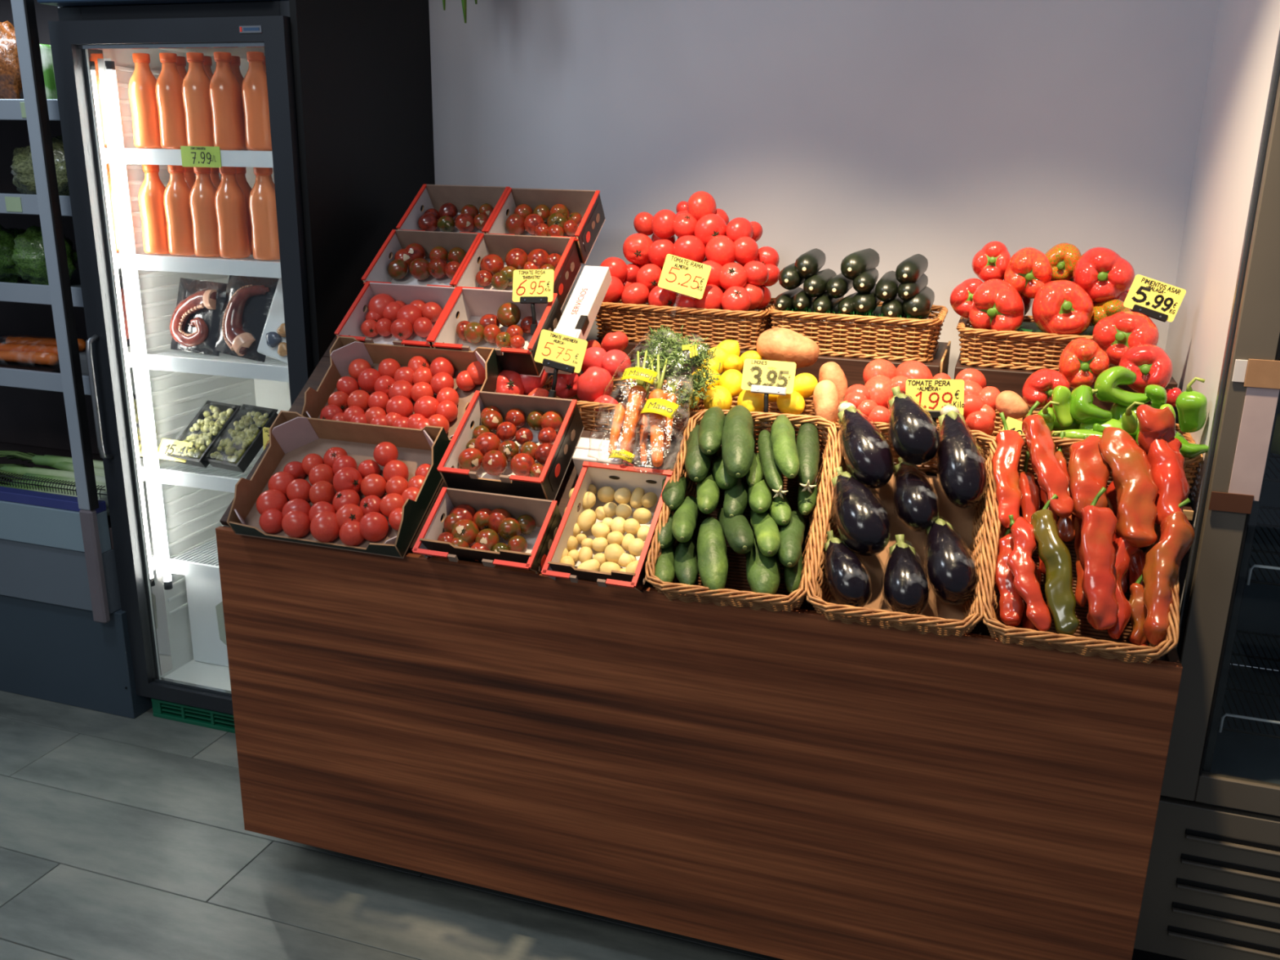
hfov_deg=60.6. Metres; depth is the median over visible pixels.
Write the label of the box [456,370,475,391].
tomato
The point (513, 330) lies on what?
tomato
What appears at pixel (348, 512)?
tomato
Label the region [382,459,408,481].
tomato
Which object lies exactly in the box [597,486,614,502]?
potato
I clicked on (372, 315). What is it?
tomato
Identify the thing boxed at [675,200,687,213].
tomato
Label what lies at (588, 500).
potato
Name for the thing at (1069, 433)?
pepper
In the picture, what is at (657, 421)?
carrot
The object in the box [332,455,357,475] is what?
tomato
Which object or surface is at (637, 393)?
carrot
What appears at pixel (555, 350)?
price sign
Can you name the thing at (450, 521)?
tomato
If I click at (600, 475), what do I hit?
cardboard box
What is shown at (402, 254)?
tomato
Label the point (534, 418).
tomato
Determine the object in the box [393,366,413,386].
tomato
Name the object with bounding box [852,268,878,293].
zucchini
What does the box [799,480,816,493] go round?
stem
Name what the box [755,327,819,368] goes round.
sweet potato
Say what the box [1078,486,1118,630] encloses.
pepper
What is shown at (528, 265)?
tomato
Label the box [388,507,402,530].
tomato
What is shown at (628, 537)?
potato
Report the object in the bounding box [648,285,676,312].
tomato
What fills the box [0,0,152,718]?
refrigerated case
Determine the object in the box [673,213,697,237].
tomato
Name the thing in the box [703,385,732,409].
lemon
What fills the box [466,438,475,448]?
tomato
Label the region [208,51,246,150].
juice bottle
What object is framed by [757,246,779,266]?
tomato
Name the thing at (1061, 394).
pepper
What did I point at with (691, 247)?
tomato
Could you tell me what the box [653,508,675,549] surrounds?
cucumber
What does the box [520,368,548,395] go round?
tomato
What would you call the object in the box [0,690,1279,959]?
floor
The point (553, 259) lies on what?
tomato
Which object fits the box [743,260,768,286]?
tomato
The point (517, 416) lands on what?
tomato
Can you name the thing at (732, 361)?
lemon
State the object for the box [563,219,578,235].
tomato
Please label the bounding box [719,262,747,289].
tomato
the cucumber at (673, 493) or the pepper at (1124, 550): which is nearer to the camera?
the pepper at (1124, 550)
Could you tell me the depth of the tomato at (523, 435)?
2.37 m
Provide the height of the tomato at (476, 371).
0.054 m
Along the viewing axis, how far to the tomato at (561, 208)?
2.85 m
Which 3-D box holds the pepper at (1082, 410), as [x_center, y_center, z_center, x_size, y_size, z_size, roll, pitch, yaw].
[0.901,-0.147,2.188,0.084,0.082,0.074,6,17,17]
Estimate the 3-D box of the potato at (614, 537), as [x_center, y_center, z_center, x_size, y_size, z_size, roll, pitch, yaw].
[-0.049,0.118,2.199,0.034,0.030,0.031,6,17,17]
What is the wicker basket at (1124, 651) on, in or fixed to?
on the display stand
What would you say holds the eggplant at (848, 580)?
in the wicker basket at (972, 609)
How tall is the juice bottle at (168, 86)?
0.240 m
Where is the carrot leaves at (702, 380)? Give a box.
[666,362,721,414]
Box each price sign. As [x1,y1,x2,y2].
[157,438,193,462]
[180,146,221,167]
[262,426,269,449]
[512,269,554,335]
[533,329,587,397]
[657,253,711,316]
[741,358,795,428]
[905,379,964,426]
[1001,416,1024,434]
[1123,274,1186,322]
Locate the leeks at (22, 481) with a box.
[0,478,38,488]
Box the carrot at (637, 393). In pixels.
[619,350,655,452]
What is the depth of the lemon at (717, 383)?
2.41 m
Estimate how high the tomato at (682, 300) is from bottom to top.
0.068 m
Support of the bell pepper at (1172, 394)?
in the wicker basket at (1190, 464)
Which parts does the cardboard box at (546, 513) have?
panel, panel, panel, panel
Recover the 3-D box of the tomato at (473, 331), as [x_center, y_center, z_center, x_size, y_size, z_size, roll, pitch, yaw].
[-0.396,-0.352,2.618,0.054,0.052,0.044,5,17,11]
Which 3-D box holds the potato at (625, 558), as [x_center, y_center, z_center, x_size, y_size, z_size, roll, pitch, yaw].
[-0.031,0.158,2.163,0.037,0.029,0.031,6,17,17]
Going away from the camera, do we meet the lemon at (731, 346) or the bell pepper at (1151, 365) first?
the bell pepper at (1151, 365)
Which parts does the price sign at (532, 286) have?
clip stem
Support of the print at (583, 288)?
attached to the carton at (580, 313)
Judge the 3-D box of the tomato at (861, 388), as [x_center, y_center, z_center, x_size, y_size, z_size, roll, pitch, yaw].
[0.466,-0.179,2.336,0.052,0.050,0.060,-6,18,-24]
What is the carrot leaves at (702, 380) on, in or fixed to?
in the clear bag at (664, 407)
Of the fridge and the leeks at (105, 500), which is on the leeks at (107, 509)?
the leeks at (105, 500)
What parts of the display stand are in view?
panel, panel, panel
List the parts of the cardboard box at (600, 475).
panel, panel, panel, panel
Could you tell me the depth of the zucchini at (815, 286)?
2.61 m
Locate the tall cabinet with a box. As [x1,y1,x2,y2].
[1131,53,1279,959]
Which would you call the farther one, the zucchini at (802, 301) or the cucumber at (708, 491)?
the zucchini at (802, 301)
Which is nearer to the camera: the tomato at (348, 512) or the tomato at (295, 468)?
the tomato at (348, 512)
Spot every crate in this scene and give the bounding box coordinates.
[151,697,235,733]
[226,410,449,558]
[301,336,502,441]
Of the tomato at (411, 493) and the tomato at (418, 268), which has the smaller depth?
the tomato at (411, 493)
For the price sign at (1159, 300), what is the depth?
2.34 m
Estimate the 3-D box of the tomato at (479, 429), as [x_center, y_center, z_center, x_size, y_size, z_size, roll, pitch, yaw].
[-0.349,-0.100,2.411,0.037,0.040,0.039,14,21,37]
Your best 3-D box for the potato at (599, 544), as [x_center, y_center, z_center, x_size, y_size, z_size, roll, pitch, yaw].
[-0.080,0.130,2.200,0.034,0.031,0.031,6,17,17]
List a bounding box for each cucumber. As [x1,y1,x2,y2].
[649,542,675,587]
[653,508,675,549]
[662,461,688,510]
[671,495,700,542]
[674,537,697,585]
[684,423,711,481]
[696,467,719,514]
[696,516,728,593]
[697,406,724,454]
[711,448,737,489]
[716,506,754,553]
[721,404,754,478]
[723,476,748,517]
[745,537,780,599]
[746,452,764,486]
[747,478,772,513]
[749,509,780,556]
[757,429,787,498]
[768,488,791,525]
[770,414,799,478]
[776,510,805,567]
[783,553,802,593]
[795,422,819,493]
[797,477,817,515]
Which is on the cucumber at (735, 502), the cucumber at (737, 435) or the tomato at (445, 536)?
the cucumber at (737, 435)
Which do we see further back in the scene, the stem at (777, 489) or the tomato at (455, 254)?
the tomato at (455, 254)
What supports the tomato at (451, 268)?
in the cardboard box at (377, 271)
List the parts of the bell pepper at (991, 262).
stem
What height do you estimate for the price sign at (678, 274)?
0.150 m
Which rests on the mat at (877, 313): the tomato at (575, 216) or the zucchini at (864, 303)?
the zucchini at (864, 303)
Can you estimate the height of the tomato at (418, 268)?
0.055 m
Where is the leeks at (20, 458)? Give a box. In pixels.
[20,457,60,470]
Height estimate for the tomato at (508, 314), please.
0.059 m
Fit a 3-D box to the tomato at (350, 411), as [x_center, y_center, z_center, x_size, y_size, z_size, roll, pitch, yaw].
[-0.654,-0.143,2.507,0.048,0.053,0.052,15,21,38]
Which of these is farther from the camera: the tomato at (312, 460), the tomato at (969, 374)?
the tomato at (312, 460)
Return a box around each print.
[243,27,259,31]
[535,306,559,349]
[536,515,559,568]
[548,414,579,491]
[553,249,577,302]
[571,288,587,314]
[582,202,602,251]
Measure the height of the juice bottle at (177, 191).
0.240 m
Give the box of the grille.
[0,471,106,498]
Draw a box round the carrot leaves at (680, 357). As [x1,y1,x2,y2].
[656,333,716,386]
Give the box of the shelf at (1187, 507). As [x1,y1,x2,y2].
[577,400,1192,510]
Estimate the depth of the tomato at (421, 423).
2.43 m
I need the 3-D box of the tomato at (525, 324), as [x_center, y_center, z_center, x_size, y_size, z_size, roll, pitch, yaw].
[-0.265,-0.370,2.610,0.042,0.041,0.039,16,22,41]
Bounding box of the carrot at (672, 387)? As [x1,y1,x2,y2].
[663,364,683,449]
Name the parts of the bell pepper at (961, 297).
stem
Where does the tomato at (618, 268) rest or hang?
on the tomato at (625, 283)
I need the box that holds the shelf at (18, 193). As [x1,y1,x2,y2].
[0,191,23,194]
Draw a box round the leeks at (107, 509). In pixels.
[106,507,110,515]
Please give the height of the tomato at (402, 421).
0.052 m
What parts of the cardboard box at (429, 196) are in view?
panel, panel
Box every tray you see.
[0,334,84,373]
[0,360,60,373]
[79,351,88,375]
[165,400,240,467]
[203,404,278,472]
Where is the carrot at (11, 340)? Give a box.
[5,336,57,345]
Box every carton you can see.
[543,265,612,374]
[572,437,631,476]
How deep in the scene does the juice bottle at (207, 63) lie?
2.94 m
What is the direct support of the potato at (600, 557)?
in the cardboard box at (600, 475)
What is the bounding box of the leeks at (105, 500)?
[0,484,108,508]
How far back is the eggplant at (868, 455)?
2.10 m
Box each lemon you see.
[676,391,699,410]
[688,368,720,396]
[702,357,722,374]
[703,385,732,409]
[706,346,729,372]
[716,339,740,355]
[719,368,742,397]
[723,354,742,372]
[737,390,764,412]
[739,350,762,368]
[768,394,778,402]
[776,390,804,414]
[793,373,817,398]
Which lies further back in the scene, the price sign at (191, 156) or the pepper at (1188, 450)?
the price sign at (191, 156)
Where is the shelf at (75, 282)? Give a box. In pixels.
[20,269,80,287]
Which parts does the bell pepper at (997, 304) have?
stem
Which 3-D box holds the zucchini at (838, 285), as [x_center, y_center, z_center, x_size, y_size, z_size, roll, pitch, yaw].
[0.492,-0.478,2.677,0.051,0.054,0.209,6,17,17]
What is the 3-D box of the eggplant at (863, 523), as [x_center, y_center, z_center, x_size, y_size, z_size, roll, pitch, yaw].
[0.403,0.062,2.073,0.102,0.134,0.192,-6,18,-23]
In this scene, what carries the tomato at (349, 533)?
in the crate at (293, 436)
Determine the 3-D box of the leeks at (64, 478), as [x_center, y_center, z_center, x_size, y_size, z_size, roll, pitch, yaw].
[-1.784,0.005,3.309,0.540,0.049,0.088,6,17,17]
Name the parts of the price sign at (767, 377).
clip stem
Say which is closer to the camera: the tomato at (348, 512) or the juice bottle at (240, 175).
the tomato at (348, 512)
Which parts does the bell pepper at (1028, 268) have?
stem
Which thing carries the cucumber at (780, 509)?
on the cucumber at (788, 553)
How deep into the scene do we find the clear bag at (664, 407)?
2.22 m
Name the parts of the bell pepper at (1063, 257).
stem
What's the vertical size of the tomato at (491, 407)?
0.045 m
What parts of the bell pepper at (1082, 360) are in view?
stem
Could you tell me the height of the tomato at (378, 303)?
0.068 m
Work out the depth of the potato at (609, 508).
2.24 m
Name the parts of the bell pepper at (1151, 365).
stem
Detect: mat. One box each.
[784,304,931,319]
[1016,321,1094,335]
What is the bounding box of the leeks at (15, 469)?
[0,465,106,483]
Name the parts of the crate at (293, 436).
panel, panel, panel, panel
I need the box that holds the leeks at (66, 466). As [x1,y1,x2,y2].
[7,453,104,475]
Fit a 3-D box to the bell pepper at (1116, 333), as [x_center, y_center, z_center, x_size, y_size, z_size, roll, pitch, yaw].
[1.046,-0.304,2.361,0.132,0.120,0.117,12,20,33]
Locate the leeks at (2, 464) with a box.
[0,463,49,469]
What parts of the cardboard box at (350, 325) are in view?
panel, panel, panel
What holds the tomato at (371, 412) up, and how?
in the crate at (345, 349)
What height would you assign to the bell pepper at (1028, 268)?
0.116 m
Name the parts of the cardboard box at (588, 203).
panel, panel, panel, panel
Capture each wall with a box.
[288,0,435,368]
[428,0,1219,387]
[1164,0,1279,612]
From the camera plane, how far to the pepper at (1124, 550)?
1.88 m
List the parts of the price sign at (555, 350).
clip stem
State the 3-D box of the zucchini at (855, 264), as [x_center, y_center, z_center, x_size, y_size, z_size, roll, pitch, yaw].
[0.536,-0.523,2.653,0.060,0.066,0.209,9,18,25]
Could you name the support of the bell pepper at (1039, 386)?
on the pepper at (1075, 425)
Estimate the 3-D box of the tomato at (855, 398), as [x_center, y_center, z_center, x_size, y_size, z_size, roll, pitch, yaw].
[0.457,-0.164,2.321,0.048,0.047,0.056,-7,18,-25]
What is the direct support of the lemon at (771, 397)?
in the wicker basket at (680, 424)
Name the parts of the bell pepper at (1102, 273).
stem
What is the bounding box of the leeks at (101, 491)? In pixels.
[0,474,107,498]
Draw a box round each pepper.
[949,278,982,318]
[968,278,1024,333]
[971,240,1011,282]
[991,412,1026,528]
[994,527,1025,626]
[1004,247,1053,298]
[1006,514,1051,631]
[1018,451,1039,523]
[1020,294,1033,315]
[1020,562,1041,630]
[1022,368,1070,408]
[1022,400,1074,518]
[1031,280,1093,334]
[1031,493,1079,635]
[1035,477,1058,574]
[1037,400,1059,431]
[1044,242,1081,280]
[1051,385,1074,426]
[1051,407,1079,431]
[1051,429,1102,439]
[1054,431,1075,542]
[1058,337,1109,389]
[1067,435,1110,521]
[1070,385,1112,424]
[1072,246,1134,302]
[1074,516,1087,606]
[1078,418,1129,434]
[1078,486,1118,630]
[1090,298,1130,326]
[1092,311,1159,365]
[1092,423,1106,432]
[1093,289,1132,311]
[1093,365,1150,406]
[1097,426,1159,547]
[1106,480,1128,593]
[1106,519,1138,639]
[1110,403,1151,440]
[1118,343,1173,393]
[1120,401,1144,433]
[1128,547,1147,649]
[1128,574,1146,644]
[1135,404,1175,454]
[1135,430,1185,444]
[1142,497,1195,645]
[1144,384,1167,408]
[1146,436,1189,524]
[1159,404,1175,418]
[1165,387,1182,407]
[1173,435,1208,457]
[1175,377,1207,432]
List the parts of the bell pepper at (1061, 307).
stem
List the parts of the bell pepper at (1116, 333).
stem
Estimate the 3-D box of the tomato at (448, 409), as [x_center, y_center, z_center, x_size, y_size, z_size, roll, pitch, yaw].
[-0.435,-0.154,2.471,0.046,0.050,0.049,12,20,33]
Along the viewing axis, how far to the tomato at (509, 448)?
2.35 m
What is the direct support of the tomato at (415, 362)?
in the crate at (345, 349)
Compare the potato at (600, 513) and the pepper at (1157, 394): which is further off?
the potato at (600, 513)
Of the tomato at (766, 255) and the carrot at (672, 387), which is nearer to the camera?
the carrot at (672, 387)
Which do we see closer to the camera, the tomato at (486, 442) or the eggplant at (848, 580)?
the eggplant at (848, 580)
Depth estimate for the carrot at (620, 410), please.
2.27 m
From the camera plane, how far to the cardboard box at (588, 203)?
2.84 m
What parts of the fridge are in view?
handle, glass pane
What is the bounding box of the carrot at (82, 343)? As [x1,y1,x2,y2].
[54,337,85,351]
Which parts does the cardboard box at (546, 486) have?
panel, panel, panel, panel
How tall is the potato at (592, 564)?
0.037 m
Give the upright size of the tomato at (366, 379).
0.059 m
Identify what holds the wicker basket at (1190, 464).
on the display stand
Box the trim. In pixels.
[1175,30,1279,650]
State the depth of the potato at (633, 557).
2.16 m
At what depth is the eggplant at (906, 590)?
1.94 m
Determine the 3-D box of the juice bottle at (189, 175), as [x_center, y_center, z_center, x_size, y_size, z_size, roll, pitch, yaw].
[-1.262,-0.766,3.081,0.081,0.240,0.081,-5,18,-21]
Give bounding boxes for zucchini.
[773,287,802,311]
[778,262,804,289]
[792,288,816,311]
[794,248,826,279]
[803,268,836,297]
[812,290,844,313]
[826,272,853,298]
[837,292,857,315]
[840,248,879,279]
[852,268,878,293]
[852,283,880,315]
[875,271,900,302]
[880,293,903,317]
[895,253,928,283]
[897,273,928,301]
[902,286,934,319]
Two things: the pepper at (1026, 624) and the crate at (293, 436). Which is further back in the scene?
the crate at (293, 436)
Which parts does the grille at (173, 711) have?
crate post, crate post, rail, rail, crate post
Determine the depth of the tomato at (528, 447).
2.34 m
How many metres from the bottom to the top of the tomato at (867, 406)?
0.057 m
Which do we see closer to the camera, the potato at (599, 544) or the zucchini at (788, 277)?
the potato at (599, 544)
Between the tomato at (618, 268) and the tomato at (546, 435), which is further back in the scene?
the tomato at (618, 268)
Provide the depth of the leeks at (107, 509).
3.20 m
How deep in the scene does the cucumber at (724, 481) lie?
2.17 m
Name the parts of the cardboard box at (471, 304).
panel, panel, panel, panel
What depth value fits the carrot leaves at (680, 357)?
2.31 m
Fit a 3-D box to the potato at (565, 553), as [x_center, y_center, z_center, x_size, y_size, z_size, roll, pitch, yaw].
[-0.159,0.151,2.195,0.032,0.034,0.035,6,17,17]
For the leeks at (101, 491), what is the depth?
3.27 m
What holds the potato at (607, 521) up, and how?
in the cardboard box at (600, 475)
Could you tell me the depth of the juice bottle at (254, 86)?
2.79 m
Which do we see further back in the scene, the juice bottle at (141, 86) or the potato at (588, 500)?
the juice bottle at (141, 86)
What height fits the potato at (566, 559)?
0.033 m
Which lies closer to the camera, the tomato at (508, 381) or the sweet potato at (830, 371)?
the sweet potato at (830, 371)
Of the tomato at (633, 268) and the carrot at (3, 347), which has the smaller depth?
the tomato at (633, 268)
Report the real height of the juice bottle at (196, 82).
0.240 m
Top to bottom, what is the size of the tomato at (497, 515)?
0.056 m
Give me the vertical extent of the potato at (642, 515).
0.033 m
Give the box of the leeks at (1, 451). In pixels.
[0,450,102,461]
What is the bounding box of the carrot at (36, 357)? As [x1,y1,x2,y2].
[0,351,58,365]
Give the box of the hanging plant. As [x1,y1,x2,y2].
[442,0,477,22]
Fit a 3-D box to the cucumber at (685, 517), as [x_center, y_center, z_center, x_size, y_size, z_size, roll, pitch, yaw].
[0.089,0.076,2.149,0.049,0.054,0.194,4,17,9]
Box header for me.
[36,0,288,7]
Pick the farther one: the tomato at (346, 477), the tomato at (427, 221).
the tomato at (427, 221)
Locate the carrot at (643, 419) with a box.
[635,365,650,465]
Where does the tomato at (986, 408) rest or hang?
on the tomato at (980, 420)
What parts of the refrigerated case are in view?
panel, post, kick panel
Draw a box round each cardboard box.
[334,281,458,347]
[360,229,481,287]
[395,184,510,233]
[412,487,562,573]
[430,287,562,377]
[436,390,583,500]
[452,233,581,310]
[484,187,605,264]
[541,461,672,592]
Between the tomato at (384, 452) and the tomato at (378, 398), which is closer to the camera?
the tomato at (384, 452)
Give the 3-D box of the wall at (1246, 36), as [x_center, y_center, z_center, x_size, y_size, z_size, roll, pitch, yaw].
[1.241,-0.492,2.313,0.075,3.000,0.785,6,17,17]
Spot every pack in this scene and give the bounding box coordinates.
[40,44,57,99]
[168,277,227,355]
[214,275,279,362]
[257,278,288,364]
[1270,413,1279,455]
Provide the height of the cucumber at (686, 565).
0.061 m
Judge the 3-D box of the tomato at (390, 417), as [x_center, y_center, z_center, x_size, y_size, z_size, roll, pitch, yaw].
[-0.555,-0.131,2.477,0.043,0.048,0.050,12,20,33]
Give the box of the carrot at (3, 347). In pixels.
[0,342,57,355]
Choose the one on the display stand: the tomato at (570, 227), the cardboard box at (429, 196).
the cardboard box at (429, 196)
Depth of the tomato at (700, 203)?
2.79 m
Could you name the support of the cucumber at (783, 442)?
on the cucumber at (772, 474)
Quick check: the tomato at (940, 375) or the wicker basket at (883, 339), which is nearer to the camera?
the tomato at (940, 375)
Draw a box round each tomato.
[256,489,288,515]
[258,508,283,533]
[267,471,295,497]
[281,498,311,517]
[281,511,311,537]
[283,461,306,479]
[286,478,311,502]
[301,453,324,475]
[308,463,333,484]
[308,501,336,522]
[309,480,336,504]
[310,511,340,542]
[320,404,343,419]
[323,446,347,467]
[328,391,348,411]
[331,412,343,421]
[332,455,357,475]
[332,488,359,511]
[333,466,362,493]
[335,503,364,528]
[336,376,359,395]
[338,520,364,546]
[342,405,364,422]
[346,389,369,412]
[348,358,371,381]
[349,413,367,423]
[357,368,381,393]
[357,459,380,479]
[359,494,382,515]
[359,511,388,542]
[360,319,377,337]
[360,473,386,497]
[364,311,382,321]
[364,406,386,423]
[367,391,389,411]
[368,293,395,318]
[369,414,386,425]
[373,375,395,397]
[373,441,398,466]
[375,318,391,336]
[377,358,400,378]
[379,493,404,517]
[382,301,401,322]
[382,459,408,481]
[385,412,401,426]
[385,475,408,495]
[386,395,413,417]
[387,258,408,279]
[387,380,412,400]
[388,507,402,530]
[390,318,413,340]
[391,416,408,427]
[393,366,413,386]
[394,248,413,266]
[395,300,405,306]
[396,304,422,325]
[401,487,419,503]
[405,243,426,260]
[407,355,430,372]
[407,413,425,428]
[407,475,425,488]
[408,257,430,279]
[409,299,426,311]
[410,382,434,401]
[412,366,432,384]
[413,316,433,337]
[413,395,439,418]
[413,417,429,429]
[414,463,431,476]
[417,213,438,231]
[422,302,442,322]
[423,208,439,219]
[427,413,449,433]
[428,257,447,278]
[429,246,448,262]
[429,356,454,376]
[430,372,454,394]
[435,400,457,422]
[436,386,458,405]
[437,215,455,231]
[437,532,453,542]
[439,202,457,220]
[443,512,461,533]
[444,261,460,279]
[447,247,466,263]
[450,503,475,520]
[451,519,479,546]
[451,537,469,547]
[454,213,475,232]
[455,320,470,341]
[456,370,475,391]
[457,448,483,471]
[460,204,479,218]
[463,321,484,343]
[466,360,485,384]
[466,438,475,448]
[470,542,490,561]
[472,425,490,438]
[472,508,492,531]
[473,213,488,230]
[474,431,500,455]
[475,270,492,286]
[475,528,499,551]
[479,203,493,217]
[479,313,500,328]
[480,253,504,275]
[480,405,501,417]
[480,409,502,432]
[481,449,507,475]
[482,324,501,343]
[488,507,511,534]
[491,271,507,290]
[492,542,509,551]
[495,331,511,348]
[495,369,524,395]
[495,421,516,441]
[497,302,520,327]
[497,440,519,462]
[497,517,521,541]
[499,266,516,287]
[505,213,525,235]
[505,248,528,269]
[505,408,525,428]
[506,324,523,337]
[507,535,528,552]
[509,335,524,349]
[510,453,535,476]
[513,204,533,218]
[515,427,533,445]
[517,514,536,534]
[520,315,537,333]
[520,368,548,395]
[520,441,537,461]
[523,261,539,269]
[524,213,544,235]
[526,248,549,269]
[526,409,544,431]
[528,387,548,397]
[529,462,543,477]
[533,204,550,222]
[534,222,548,235]
[534,443,552,465]
[537,426,556,444]
[540,263,555,271]
[540,410,563,432]
[546,212,567,228]
[546,224,564,236]
[546,253,561,269]
[549,204,569,217]
[551,372,578,399]
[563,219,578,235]
[567,212,582,226]
[577,366,613,401]
[581,346,606,372]
[586,339,601,349]
[594,395,618,418]
[600,257,627,283]
[600,331,628,351]
[601,349,631,377]
[602,275,623,302]
[621,282,649,304]
[622,233,653,265]
[622,280,634,289]
[625,263,639,282]
[633,211,653,235]
[635,263,662,292]
[636,261,651,268]
[647,239,673,266]
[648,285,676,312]
[651,208,676,239]
[651,233,675,244]
[671,235,705,262]
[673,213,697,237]
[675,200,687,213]
[675,210,688,215]
[675,293,696,315]
[686,191,716,221]
[693,213,726,246]
[694,284,723,309]
[701,260,722,287]
[705,235,735,266]
[715,208,727,225]
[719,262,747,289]
[720,285,751,311]
[723,213,728,223]
[725,217,753,241]
[733,235,758,265]
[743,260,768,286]
[743,283,763,310]
[750,221,762,241]
[755,285,771,308]
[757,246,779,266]
[762,264,780,286]
[843,391,867,408]
[844,384,870,399]
[857,399,878,418]
[862,359,896,384]
[864,374,893,408]
[866,405,889,427]
[890,375,909,394]
[895,360,933,379]
[933,373,951,379]
[955,368,986,388]
[963,394,985,420]
[964,380,982,395]
[964,410,994,435]
[977,386,999,410]
[980,404,995,421]
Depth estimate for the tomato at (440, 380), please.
2.51 m
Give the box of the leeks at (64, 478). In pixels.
[0,470,106,491]
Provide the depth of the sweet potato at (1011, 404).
2.22 m
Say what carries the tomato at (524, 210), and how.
in the cardboard box at (588, 203)
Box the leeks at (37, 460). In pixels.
[0,452,103,468]
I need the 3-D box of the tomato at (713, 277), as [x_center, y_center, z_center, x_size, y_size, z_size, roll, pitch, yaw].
[0.177,-0.514,2.746,0.078,0.074,0.069,8,18,23]
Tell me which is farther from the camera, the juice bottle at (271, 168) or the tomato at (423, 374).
the juice bottle at (271, 168)
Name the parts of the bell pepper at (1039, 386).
stem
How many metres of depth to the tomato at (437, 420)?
2.43 m
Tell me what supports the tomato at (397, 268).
in the cardboard box at (377, 271)
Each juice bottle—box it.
[128,53,163,148]
[137,164,169,254]
[155,53,186,149]
[163,164,195,255]
[176,56,186,79]
[182,52,213,146]
[183,166,195,189]
[189,167,219,257]
[203,56,213,79]
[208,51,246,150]
[209,167,221,189]
[214,166,250,258]
[230,55,248,150]
[235,166,252,254]
[241,51,271,151]
[248,167,279,260]
[262,55,266,71]
[269,167,275,188]
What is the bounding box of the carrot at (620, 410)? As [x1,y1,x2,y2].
[608,402,626,455]
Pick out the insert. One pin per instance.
(961, 519)
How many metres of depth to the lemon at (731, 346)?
2.51 m
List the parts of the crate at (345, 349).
panel, panel, panel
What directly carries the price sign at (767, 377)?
attached to the wicker basket at (680, 424)
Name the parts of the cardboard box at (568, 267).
panel, panel, panel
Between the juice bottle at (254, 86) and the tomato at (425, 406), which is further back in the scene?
the juice bottle at (254, 86)
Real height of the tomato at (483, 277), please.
0.041 m
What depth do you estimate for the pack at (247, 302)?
3.03 m
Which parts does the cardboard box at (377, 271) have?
panel, panel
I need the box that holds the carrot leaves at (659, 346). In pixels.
[630,324,683,377]
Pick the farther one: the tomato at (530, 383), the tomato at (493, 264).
the tomato at (493, 264)
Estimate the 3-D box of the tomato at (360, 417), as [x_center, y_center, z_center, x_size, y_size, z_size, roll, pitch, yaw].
[-0.636,-0.127,2.492,0.049,0.050,0.045,-8,19,-28]
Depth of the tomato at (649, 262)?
2.86 m
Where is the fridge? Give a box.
[47,0,314,714]
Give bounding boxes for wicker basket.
[513,372,687,437]
[595,297,775,350]
[644,408,837,612]
[672,395,838,450]
[768,302,947,362]
[806,421,996,637]
[835,408,1017,462]
[955,315,1117,371]
[982,434,1179,664]
[1017,410,1203,498]
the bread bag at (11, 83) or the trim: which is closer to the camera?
the trim
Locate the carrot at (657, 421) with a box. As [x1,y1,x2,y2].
[648,354,667,466]
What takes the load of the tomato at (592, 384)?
in the wicker basket at (587, 411)
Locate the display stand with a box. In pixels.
[215,252,1193,959]
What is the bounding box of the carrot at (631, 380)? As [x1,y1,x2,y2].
[630,378,637,453]
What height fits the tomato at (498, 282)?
0.046 m
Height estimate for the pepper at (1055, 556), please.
0.198 m
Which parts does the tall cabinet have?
panel, door frame, door rail, rail, rail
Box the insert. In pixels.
[828,471,975,622]
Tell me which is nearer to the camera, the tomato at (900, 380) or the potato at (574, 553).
the potato at (574, 553)
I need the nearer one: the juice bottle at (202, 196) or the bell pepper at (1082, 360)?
the bell pepper at (1082, 360)
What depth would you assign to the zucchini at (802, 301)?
2.63 m
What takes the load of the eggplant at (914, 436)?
on the eggplant at (916, 501)
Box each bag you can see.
[0,20,23,98]
[0,224,26,283]
[10,134,69,195]
[10,225,77,284]
[587,328,682,465]
[622,332,715,474]
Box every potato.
[560,555,574,567]
[561,547,568,557]
[567,535,578,551]
[568,487,574,500]
[568,549,578,561]
[573,523,581,537]
[575,533,586,544]
[577,509,596,531]
[577,546,592,563]
[577,559,599,571]
[581,537,592,548]
[582,491,595,509]
[587,484,596,494]
[591,522,609,538]
[592,537,608,552]
[592,552,607,566]
[595,506,606,520]
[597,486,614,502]
[600,561,620,573]
[601,517,613,529]
[602,502,617,517]
[604,543,625,563]
[607,531,623,545]
[610,516,625,534]
[613,487,631,504]
[615,503,631,519]
[617,552,632,567]
[621,533,635,551]
[622,518,639,534]
[625,560,638,573]
[627,537,644,556]
[629,554,636,561]
[630,487,644,508]
[632,507,651,524]
[636,525,649,541]
[641,492,657,508]
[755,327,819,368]
[813,379,839,423]
[818,361,848,404]
[995,391,1028,418]
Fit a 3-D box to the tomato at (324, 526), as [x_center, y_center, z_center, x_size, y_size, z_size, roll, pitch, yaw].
[-0.659,0.098,2.299,0.062,0.064,0.066,15,22,40]
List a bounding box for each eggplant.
[822,530,871,607]
[830,466,891,556]
[837,400,894,488]
[881,534,930,617]
[887,386,940,465]
[892,457,939,532]
[923,512,977,604]
[934,404,990,508]

